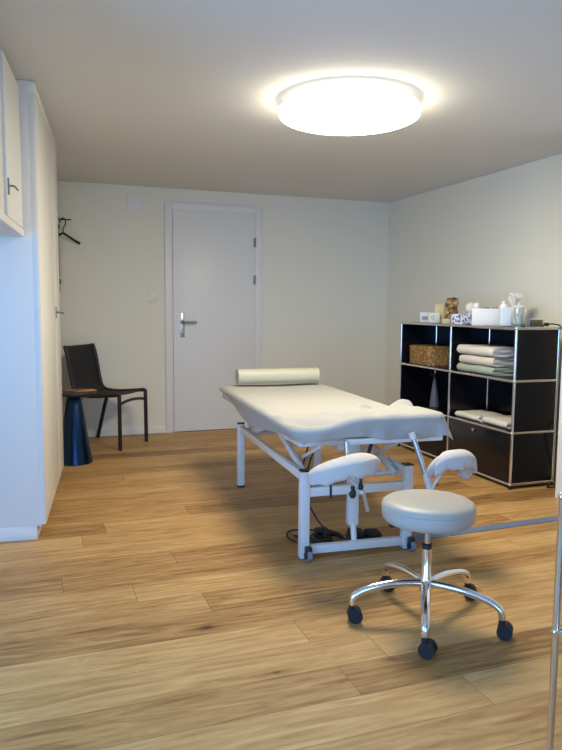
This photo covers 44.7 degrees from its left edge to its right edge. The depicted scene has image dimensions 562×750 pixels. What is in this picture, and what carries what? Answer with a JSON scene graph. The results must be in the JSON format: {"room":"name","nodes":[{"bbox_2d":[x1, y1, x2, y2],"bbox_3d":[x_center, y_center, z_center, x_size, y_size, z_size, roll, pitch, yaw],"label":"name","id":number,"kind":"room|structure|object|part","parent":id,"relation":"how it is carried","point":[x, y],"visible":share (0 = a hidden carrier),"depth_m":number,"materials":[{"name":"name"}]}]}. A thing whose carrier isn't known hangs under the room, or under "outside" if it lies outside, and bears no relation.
{"room":"massage therapy room","nodes":[
{"label":"massage therapy room","id":0,"kind":"room"},
{"bbox_2d":[57,181,388,430],"bbox_3d":[-1.192,-0.596,6.488,5.462,2.298,0.150,-2,6,-20],"label":"wall","id":1,"kind":"structure","parent":0,"point":[325,261],"depth_m":6.61,"materials":[{"name":"white paint"}]},
{"bbox_2d":[58,219,70,283],"bbox_3d":[-1.922,-1.070,6.043,0.135,0.660,0.096,-2,6,-20],"label":"coat rack","id":2,"kind":"object","parent":1,"relation":"attached to","point":[58,219],"visible":0.38,"depth_m":6.04,"materials":[{"name":"metal"}]},
{"bbox_3d":[-1.978,-1.072,6.057,0.040,0.660,0.032,-2,6,-20],"label":"rail","id":3,"kind":"part","parent":2,"relation":"part of","materials":[{"name":"silver metal"}]},
{"bbox_2d":[58,217,79,244],"bbox_3d":[-1.908,-1.267,5.984,0.022,0.224,0.339,5,7,40],"label":"hanger","id":4,"kind":"object","parent":2,"relation":"hanging from","point":[62,232],"visible":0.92,"depth_m":5.99,"materials":[{"name":"black paint"}]},
{"bbox_2d":[88,427,165,436],"bbox_3d":[-1.599,0.538,6.371,1.058,0.060,0.012,-2,6,-20],"label":"baseboard","id":5,"kind":"structure","parent":1,"relation":"attached to","point":[129,431],"depth_m":6.42,"materials":[{"name":"white paint"}]},
{"bbox_2d":[127,195,142,209],"bbox_3d":[-1.335,-1.579,6.250,0.140,0.130,0.008,-2,6,-20],"label":"wall plate","id":6,"kind":"object","parent":1,"relation":"attached to","point":[135,202],"visible":1,"depth_m":6.25,"materials":[{"name":"white plastic"}]},
{"bbox_2d":[148,293,156,301],"bbox_3d":[-1.202,-0.727,6.383,0.086,0.086,0.013,-2,6,-20],"label":"light switch","id":7,"kind":"object","parent":1,"relation":"attached to","point":[152,297],"visible":1,"depth_m":6.38,"materials":[{"name":"white plastic"}]},
{"bbox_2d":[164,201,262,432],"bbox_3d":[-0.632,-0.538,6.576,0.957,2.175,0.074,-2,6,-20],"label":"door","id":8,"kind":"structure","parent":1,"relation":"in","point":[213,252],"depth_m":6.58,"materials":[{"name":"white paint"}]},
{"bbox_3d":[-0.874,-0.503,6.481,0.149,0.040,0.054,-2,6,-20],"label":"handle","id":9,"kind":"part","parent":8,"relation":"part of","materials":[{"name":"metal"}]},
{"bbox_2d":[0,429,561,749],"bbox_3d":[0.203,1.000,2.718,5.462,0.100,8.759,-2,6,-20],"label":"floor","id":10,"kind":"structure","parent":0,"point":[160,601],"depth_m":2.67,"materials":[{"name":"brown wood"}]},
{"bbox_2d":[0,79,63,541],"bbox_3d":[-1.638,-0.350,4.018,0.646,2.296,1.342,-1,6,-14],"label":"wardrobe","id":11,"kind":"object","parent":10,"relation":"on","point":[31,411],"visible":0.99,"depth_m":3.48,"materials":[{"name":"white paint"}]},
{"bbox_2d":[0,49,23,236],"bbox_3d":[-1.231,-0.973,2.531,0.382,0.750,1.597,-1,6,-14],"label":"upper cabinet","id":12,"kind":"object","parent":11,"relation":"attached to","point":[11,215],"visible":1,"depth_m":2.97,"materials":[{"name":"white paint"}]},
{"bbox_3d":[-1.082,-0.971,2.515,0.008,0.670,0.655,-1,6,-14],"label":"cabinet door","id":13,"kind":"part","parent":12,"relation":"part of","materials":[{"name":"white paint"}]},
{"bbox_3d":[-1.092,-0.620,2.602,0.025,0.035,1.597,-1,6,-14],"label":"rail","id":14,"kind":"part","parent":12,"relation":"part of","materials":[{"name":"white paint"}]},
{"bbox_3d":[-1.137,-0.800,2.920,0.029,0.070,0.091,1,6,6],"label":"handle","id":15,"kind":"part","parent":12,"relation":"part of","materials":[{"name":"metal"}]},
{"bbox_3d":[-1.374,-1.466,3.970,0.032,0.059,1.340,-1,6,-14],"label":"cornice","id":16,"kind":"part","parent":11,"relation":"part of","materials":[{"name":"white paint"}]},
{"bbox_3d":[-1.333,-0.343,3.881,0.026,2.155,0.883,-1,6,-14],"label":"cabinet door","id":17,"kind":"part","parent":11,"relation":"part of","materials":[{"name":"white paint"}]},
{"bbox_3d":[-1.490,-0.409,4.520,0.026,2.155,0.427,-1,6,-14],"label":"cabinet door","id":18,"kind":"part","parent":11,"relation":"part of","materials":[{"name":"white paint"}]},
{"bbox_2d":[62,388,95,465],"bbox_3d":[-1.591,0.399,5.267,0.332,0.557,0.332,-2,6,-20],"label":"side table","id":19,"kind":"object","parent":10,"relation":"on","point":[76,445],"visible":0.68,"depth_m":5.19,"materials":[{"name":"blue metal"}]},
{"bbox_2d":[65,388,96,392],"bbox_3d":[-1.536,0.117,5.247,0.200,0.006,0.140,-4,7,-40],"label":"brochure","id":20,"kind":"object","parent":19,"relation":"on","point":[84,389],"visible":1,"depth_m":5.21,"materials":[{"name":"brown paper"}]},
{"bbox_2d":[63,343,147,450],"bbox_3d":[-1.530,0.174,5.975,0.574,0.873,0.462,2,6,19],"label":"chair","id":21,"kind":"object","parent":10,"relation":"on","point":[82,360],"visible":0.84,"depth_m":6.04,"materials":[{"name":"black paint"}]},
{"bbox_3d":[-1.726,-0.060,6.019,0.142,0.408,0.410,2,6,19],"label":"backrest","id":22,"kind":"part","parent":21,"relation":"part of","materials":[{"name":"black fabric"}]},
{"bbox_3d":[-1.628,0.356,6.249,0.159,0.454,0.033,3,6,23],"label":"leg","id":23,"kind":"part","parent":21,"relation":"part of","materials":[{"name":"black paint"}]},
{"bbox_3d":[-1.492,0.156,5.960,0.400,0.037,0.410,2,6,19],"label":"seat","id":24,"kind":"part","parent":21,"relation":"part of","materials":[{"name":"black fabric"}]},
{"bbox_2d":[286,446,345,543],"bbox_3d":[0.186,0.616,3.539,0.273,0.504,0.349,-2,6,-20],"label":"coiled cable","id":25,"kind":"object","parent":10,"relation":"on","point":[323,531],"visible":0.6,"depth_m":3.60,"materials":[{"name":"black plastic"}]},
{"bbox_2d":[219,383,476,561],"bbox_3d":[0.235,0.455,4.036,0.914,0.721,2.153,-1,6,-16],"label":"massage table","id":26,"kind":"object","parent":10,"relation":"on","point":[303,414],"visible":1,"depth_m":3.35,"materials":[{"name":"white metal"}]},
{"bbox_3d":[-0.272,0.538,4.605,0.045,0.426,0.045,-1,6,-16],"label":"leg","id":27,"kind":"part","parent":26,"relation":"part of","materials":[{"name":"white metal"}]},
{"bbox_3d":[-0.124,0.332,4.213,0.020,0.210,0.629,-1,6,-16],"label":"scissor arm","id":28,"kind":"part","parent":26,"relation":"part of"},
{"bbox_2d":[235,367,319,384],"bbox_3d":[-0.023,0.005,4.906,0.602,0.112,0.130,-1,6,-16],"label":"bolster pillow","id":29,"kind":"object","parent":26,"relation":"on","point":[270,375],"visible":1,"depth_m":4.85,"materials":[{"name":"beige plastic"}]},
{"bbox_3d":[0.046,0.392,3.631,0.020,0.210,0.609,-1,6,-16],"label":"scissor arm","id":30,"kind":"part","parent":26,"relation":"part of"},
{"bbox_3d":[0.172,0.196,4.165,0.752,0.070,1.740,-1,6,-16],"label":"mattress","id":31,"kind":"part","parent":26,"relation":"part of","materials":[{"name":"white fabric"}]},
{"bbox_3d":[0.111,0.672,3.296,0.045,0.426,0.045,-1,6,-16],"label":"leg","id":32,"kind":"part","parent":26,"relation":"part of","materials":[{"name":"white metal"}]},
{"bbox_3d":[0.251,0.527,4.756,0.045,0.426,0.045,-1,6,-16],"label":"leg","id":33,"kind":"part","parent":26,"relation":"part of","materials":[{"name":"white metal"}]},
{"bbox_3d":[0.181,0.596,4.024,0.572,0.398,1.403,-1,6,-16],"label":"frame","id":34,"kind":"part","parent":26,"relation":"part of","materials":[{"name":"white metal"}]},
{"bbox_3d":[0.320,0.524,3.049,0.034,0.057,0.034,-1,6,-16],"label":"clamp knob","id":35,"kind":"part","parent":26,"relation":"part of","materials":[{"name":"black plastic"}]},
{"bbox_3d":[0.362,0.780,3.415,0.029,0.107,0.052,-1,6,-16],"label":"lift rod","id":36,"kind":"part","parent":26,"relation":"part of","materials":[{"name":"silver metal"}]},
{"bbox_3d":[0.356,0.491,3.053,0.026,0.052,0.026,-1,6,-16],"label":"clamp knob","id":37,"kind":"part","parent":26,"relation":"part of","materials":[{"name":"black plastic"}]},
{"bbox_3d":[0.210,0.240,4.109,0.682,0.063,1.812,-1,6,-16],"label":"frame","id":38,"kind":"part","parent":26,"relation":"part of","materials":[{"name":"white metal"}]},
{"bbox_3d":[0.432,0.364,3.332,0.042,0.090,0.018,5,7,37],"label":"release lever","id":39,"kind":"part","parent":26,"relation":"part of","materials":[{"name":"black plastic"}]},
{"bbox_3d":[0.498,0.382,3.762,0.020,0.210,0.609,-1,6,-16],"label":"scissor arm","id":40,"kind":"part","parent":26,"relation":"part of"},
{"bbox_3d":[0.633,0.662,3.448,0.045,0.426,0.045,-1,6,-16],"label":"leg","id":41,"kind":"part","parent":26,"relation":"part of","materials":[{"name":"white metal"}]},
{"bbox_2d":[345,528,381,539],"bbox_3d":[0.438,0.838,3.588,0.180,0.052,0.120,0,6,-8],"label":"foot pedal","id":42,"kind":"object","parent":10,"relation":"on","point":[368,532],"visible":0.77,"depth_m":3.56,"materials":[{"name":"black plastic"}]},
{"bbox_2d":[347,489,512,659],"bbox_3d":[0.568,0.714,2.670,0.624,0.484,0.612,-2,6,-20],"label":"stool","id":43,"kind":"object","parent":10,"relation":"on","point":[427,511],"visible":1,"depth_m":2.57,"materials":[{"name":"beige plastic"}]},
{"bbox_3d":[0.407,0.840,2.653,0.290,0.096,0.038,0,6,-6],"label":"leg","id":44,"kind":"part","parent":43,"relation":"part of","materials":[{"name":"silver metal"}]},
{"bbox_3d":[0.501,0.824,2.814,0.038,0.096,0.290,-2,6,-24],"label":"leg","id":45,"kind":"part","parent":43,"relation":"part of","materials":[{"name":"silver metal"}]},
{"bbox_3d":[0.532,0.855,2.514,0.038,0.096,0.290,2,6,12],"label":"leg","id":46,"kind":"part","parent":43,"relation":"part of","materials":[{"name":"silver metal"}]},
{"bbox_3d":[0.568,0.519,2.637,0.356,0.090,0.356,-2,6,-20],"label":"seat","id":47,"kind":"part","parent":43,"relation":"part of","materials":[{"name":"white leather"}]},
{"bbox_3d":[0.684,0.830,2.775,0.290,0.096,0.038,-5,8,-42],"label":"leg","id":48,"kind":"part","parent":43,"relation":"part of","materials":[{"name":"silver metal"}]},
{"bbox_3d":[0.703,0.849,2.589,0.290,0.096,0.038,4,7,30],"label":"leg","id":49,"kind":"part","parent":43,"relation":"part of","materials":[{"name":"silver metal"}]},
{"bbox_2d":[397,322,560,489],"bbox_3d":[1.457,0.150,5.315,0.381,1.092,1.528,-2,6,-20],"label":"sideboard","id":50,"kind":"object","parent":10,"relation":"on","point":[524,453],"visible":0.73,"depth_m":4.85,"materials":[{"name":"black metal"}]},
{"bbox_3d":[1.205,0.069,6.016,0.334,0.334,0.006,-2,6,-20],"label":"panel","id":51,"kind":"part","parent":50,"relation":"part of","materials":[{"name":"black metal"}]},
{"bbox_3d":[1.208,-0.280,5.981,0.334,0.334,0.006,-2,6,-20],"label":"panel","id":52,"kind":"part","parent":50,"relation":"part of","materials":[{"name":"black metal"}]},
{"bbox_3d":[1.167,0.458,5.642,0.010,0.330,0.730,-2,6,-20],"label":"drop door","id":53,"kind":"part","parent":50,"relation":"part of","materials":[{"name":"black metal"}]},
{"bbox_2d":[409,344,449,365],"bbox_3d":[1.266,-0.170,5.797,0.243,0.158,0.370,-2,6,-20],"label":"wicker basket","id":54,"kind":"object","parent":50,"relation":"on","point":[422,354],"visible":0.92,"depth_m":5.65,"materials":[{"name":"brown wicker"}]},
{"bbox_3d":[1.266,-0.244,5.789,0.216,0.009,0.346,-2,6,-20],"label":"lid","id":55,"kind":"part","parent":54,"relation":"part of","materials":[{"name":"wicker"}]},
{"bbox_2d":[429,373,438,407],"bbox_3d":[1.283,0.126,5.712,0.082,0.283,0.084,-2,6,-20],"label":"spray bottle","id":56,"kind":"object","parent":50,"relation":"on","point":[434,402],"visible":1,"depth_m":5.69,"materials":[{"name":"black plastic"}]},
{"bbox_3d":[1.496,0.100,5.724,0.005,0.334,0.734,-2,6,-20],"label":"panel","id":57,"kind":"part","parent":50,"relation":"part of","materials":[{"name":"black metal"}]},
{"bbox_3d":[1.499,-0.248,5.689,0.005,0.334,0.734,-2,6,-20],"label":"panel","id":58,"kind":"part","parent":50,"relation":"part of","materials":[{"name":"black metal"}]},
{"bbox_2d":[441,297,458,323],"bbox_3d":[1.353,-0.515,5.457,0.128,0.212,0.048,0,6,0],"label":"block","id":59,"kind":"object","parent":50,"relation":"on","point":[451,304],"visible":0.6,"depth_m":5.44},
{"bbox_2d":[450,314,471,323],"bbox_3d":[1.390,-0.432,5.267,0.160,0.078,0.070,1,6,5],"label":"patterned box","id":60,"kind":"object","parent":50,"relation":"on","point":[454,318],"visible":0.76,"depth_m":5.23,"materials":[{"name":"white cardboard"}]},
{"bbox_2d":[465,302,473,313],"bbox_3d":[1.480,-0.481,5.324,0.092,0.173,0.092,1,6,5],"label":"tissue","id":61,"kind":"object","parent":60,"relation":"on","point":[469,306],"visible":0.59,"depth_m":5.29,"materials":[{"name":"white paper"}]},
{"bbox_3d":[1.421,0.530,4.940,0.010,0.330,0.730,-2,6,-20],"label":"drop door","id":62,"kind":"part","parent":50,"relation":"part of","materials":[{"name":"black metal"}]},
{"bbox_2d":[455,410,505,421],"bbox_3d":[1.505,0.303,5.152,0.255,0.045,0.298,-2,6,-20],"label":"folded cloth","id":63,"kind":"object","parent":50,"relation":"on","point":[476,415],"visible":0.84,"depth_m":5.11,"materials":[{"name":"beige fabric"}]},
{"bbox_2d":[456,362,512,375],"bbox_3d":[1.544,-0.047,5.050,0.290,0.063,0.448,-2,6,-20],"label":"folded towel","id":64,"kind":"object","parent":50,"relation":"on","point":[467,367],"visible":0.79,"depth_m":4.89,"materials":[{"name":"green fabric"}]},
{"bbox_2d":[459,354,513,366],"bbox_3d":[1.549,-0.113,5.040,0.284,0.069,0.418,-2,6,-20],"label":"folded towel","id":65,"kind":"object","parent":64,"relation":"on","point":[465,358],"visible":0.89,"depth_m":4.87,"materials":[{"name":"beige fabric"}]},
{"bbox_2d":[457,344,513,356],"bbox_3d":[1.545,-0.183,5.031,0.295,0.069,0.438,-2,6,-20],"label":"folded towel","id":66,"kind":"object","parent":65,"relation":"on","point":[485,350],"visible":0.93,"depth_m":4.89,"materials":[{"name":"beige fabric"}]},
{"bbox_2d":[471,302,498,325],"bbox_3d":[1.519,-0.447,5.010,0.230,0.169,0.110,2,6,15],"label":"tissue box","id":67,"kind":"object","parent":50,"relation":"on","point":[487,316],"visible":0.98,"depth_m":4.97,"materials":[{"name":"white plastic"}]},
{"bbox_3d":[1.437,-0.510,5.026,0.046,0.048,0.047,2,6,15],"label":"knob","id":68,"kind":"part","parent":67,"relation":"part of","materials":[{"name":"white plastic"}]},
{"bbox_2d":[482,415,510,428],"bbox_3d":[1.623,0.331,4.867,0.265,0.049,0.278,-2,6,-20],"label":"folded cloth","id":69,"kind":"object","parent":50,"relation":"on","point":[501,421],"visible":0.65,"depth_m":4.83,"materials":[{"name":"beige fabric"}]},
{"bbox_3d":[1.750,0.173,5.022,0.005,0.334,0.734,-2,6,-20],"label":"panel","id":70,"kind":"part","parent":50,"relation":"part of","materials":[{"name":"black metal"}]},
{"bbox_3d":[1.753,-0.175,4.987,0.005,0.334,0.734,-2,6,-20],"label":"panel","id":71,"kind":"part","parent":50,"relation":"part of","materials":[{"name":"black metal"}]},
{"bbox_2d":[498,301,512,326],"bbox_3d":[1.583,-0.431,4.800,0.098,0.180,0.110,1,6,10],"label":"bottle","id":72,"kind":"object","parent":50,"relation":"on","point":[504,316],"visible":0.83,"depth_m":4.75,"materials":[{"name":"white plastic"}]},
{"bbox_2d":[508,293,522,306],"bbox_3d":[1.686,-0.476,4.959,0.108,0.240,0.102,-2,6,-20],"label":"tissue","id":73,"kind":"object","parent":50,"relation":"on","point":[513,299],"visible":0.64,"depth_m":4.93,"materials":[{"name":"white paper"}]},
{"bbox_2d":[511,303,525,326],"bbox_3d":[1.617,-0.408,4.649,0.094,0.166,0.094,-2,6,-20],"label":"glass jar","id":74,"kind":"object","parent":50,"relation":"on","point":[518,315],"visible":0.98,"depth_m":4.61,"materials":[{"name":"clear glass"}]},
{"bbox_3d":[1.618,-0.473,4.643,0.084,0.035,0.084,-2,6,-20],"label":"lid","id":75,"kind":"part","parent":74,"relation":"part of","materials":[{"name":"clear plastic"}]},
{"bbox_3d":[1.710,0.562,4.647,0.334,0.334,0.006,-2,6,-20],"label":"panel","id":76,"kind":"part","parent":50,"relation":"part of","materials":[{"name":"black metal"}]},
{"bbox_3d":[1.712,0.214,4.612,0.334,0.334,0.006,-2,6,-20],"label":"panel","id":77,"kind":"part","parent":50,"relation":"part of","materials":[{"name":"black metal"}]},
{"bbox_2d":[527,319,544,326],"bbox_3d":[1.753,-0.358,4.703,0.112,0.058,0.041,0,6,-6],"label":"digital clock","id":78,"kind":"object","parent":50,"relation":"on","point":[530,322],"visible":0.81,"depth_m":4.68,"materials":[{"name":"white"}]},
{"bbox_3d":[1.715,-0.135,4.577,0.334,0.334,0.006,-2,6,-20],"label":"panel","id":79,"kind":"part","parent":50,"relation":"part of","materials":[{"name":"black metal"}]},
{"bbox_2d":[542,323,561,487],"bbox_3d":[1.857,0.205,4.662,0.152,1.118,0.126,-2,6,-20],"label":"power cable","id":80,"kind":"object","parent":50,"relation":"hanging from","point":[545,324],"visible":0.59,"depth_m":4.63,"materials":[{"name":"black plastic"}]},
{"bbox_3d":[1.238,-0.442,5.764,0.200,0.004,0.260,-2,6,-25],"label":"sheet","id":81,"kind":"object","parent":50,"relation":"on","visible":0},
{"bbox_2d":[419,312,430,321],"bbox_3d":[1.228,-0.493,5.818,0.090,0.085,0.042,1,6,5],"label":"box","id":82,"kind":"object","parent":81,"relation":"on","point":[423,315],"visible":0.71,"depth_m":5.80,"materials":[{"name":"paper"}]},
{"bbox_2d":[428,313,439,322],"bbox_3d":[1.270,-0.475,5.669,0.090,0.080,0.044,1,6,5],"label":"box","id":83,"kind":"object","parent":81,"relation":"on","point":[432,317],"visible":1,"depth_m":5.65,"materials":[{"name":"paper"}]},
{"bbox_2d":[435,304,444,322],"bbox_3d":[1.333,-0.511,5.700,0.100,0.155,0.012,1,6,5],"label":"card","id":84,"kind":"object","parent":81,"relation":"on","point":[439,308],"visible":0.4,"depth_m":5.69,"materials":[{"name":"paper"}]},
{"bbox_2d":[413,516,557,540],"bbox_3d":[1.236,0.845,3.824,1.421,0.004,0.068,-2,6,-22],"label":"metal bar","id":85,"kind":"object","parent":10,"relation":"on","point":[551,518],"visible":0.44,"depth_m":3.80,"materials":[{"name":"grey metal"}]},
{"bbox_2d":[546,492,561,749],"bbox_3d":[1.044,0.689,1.649,0.528,0.745,0.528,-2,6,-20],"label":"chrome stand","id":86,"kind":"object","parent":10,"relation":"on","point":[556,631],"visible":1,"depth_m":1.79,"materials":[{"name":"silver metal"}]},
{"bbox_2d":[0,0,561,202],"bbox_3d":[0.222,-1.386,2.479,5.462,0.100,8.759,-2,6,-20],"label":"ceiling","id":87,"kind":"structure","parent":0,"point":[176,94],"depth_m":3.32,"materials":[{"name":"white paint"}]},
{"bbox_2d":[279,82,420,135],"bbox_3d":[0.359,-1.387,3.606,0.742,0.122,0.742,-2,6,-20],"label":"ceiling lamp","id":88,"kind":"object","parent":87,"relation":"attached to","point":[337,108],"visible":1,"depth_m":3.41,"materials":[{"name":"white plastic"}]},
{"bbox_2d":[385,154,561,468],"bbox_3d":[2.571,-0.259,3.443,0.150,2.298,8.159,-2,6,-20],"label":"wall","id":89,"kind":"structure","parent":0,"point":[482,240],"depth_m":5.70,"materials":[{"name":"white paint"}]},
{"bbox_2d":[555,366,561,497],"bbox_3d":[2.054,-0.330,4.109,0.369,2.298,0.568,-2,6,-20],"label":"wall pier","id":90,"kind":"object","parent":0,"point":[558,488],"visible":1,"depth_m":4.37,"materials":[{"name":"white paint"}]}
]}

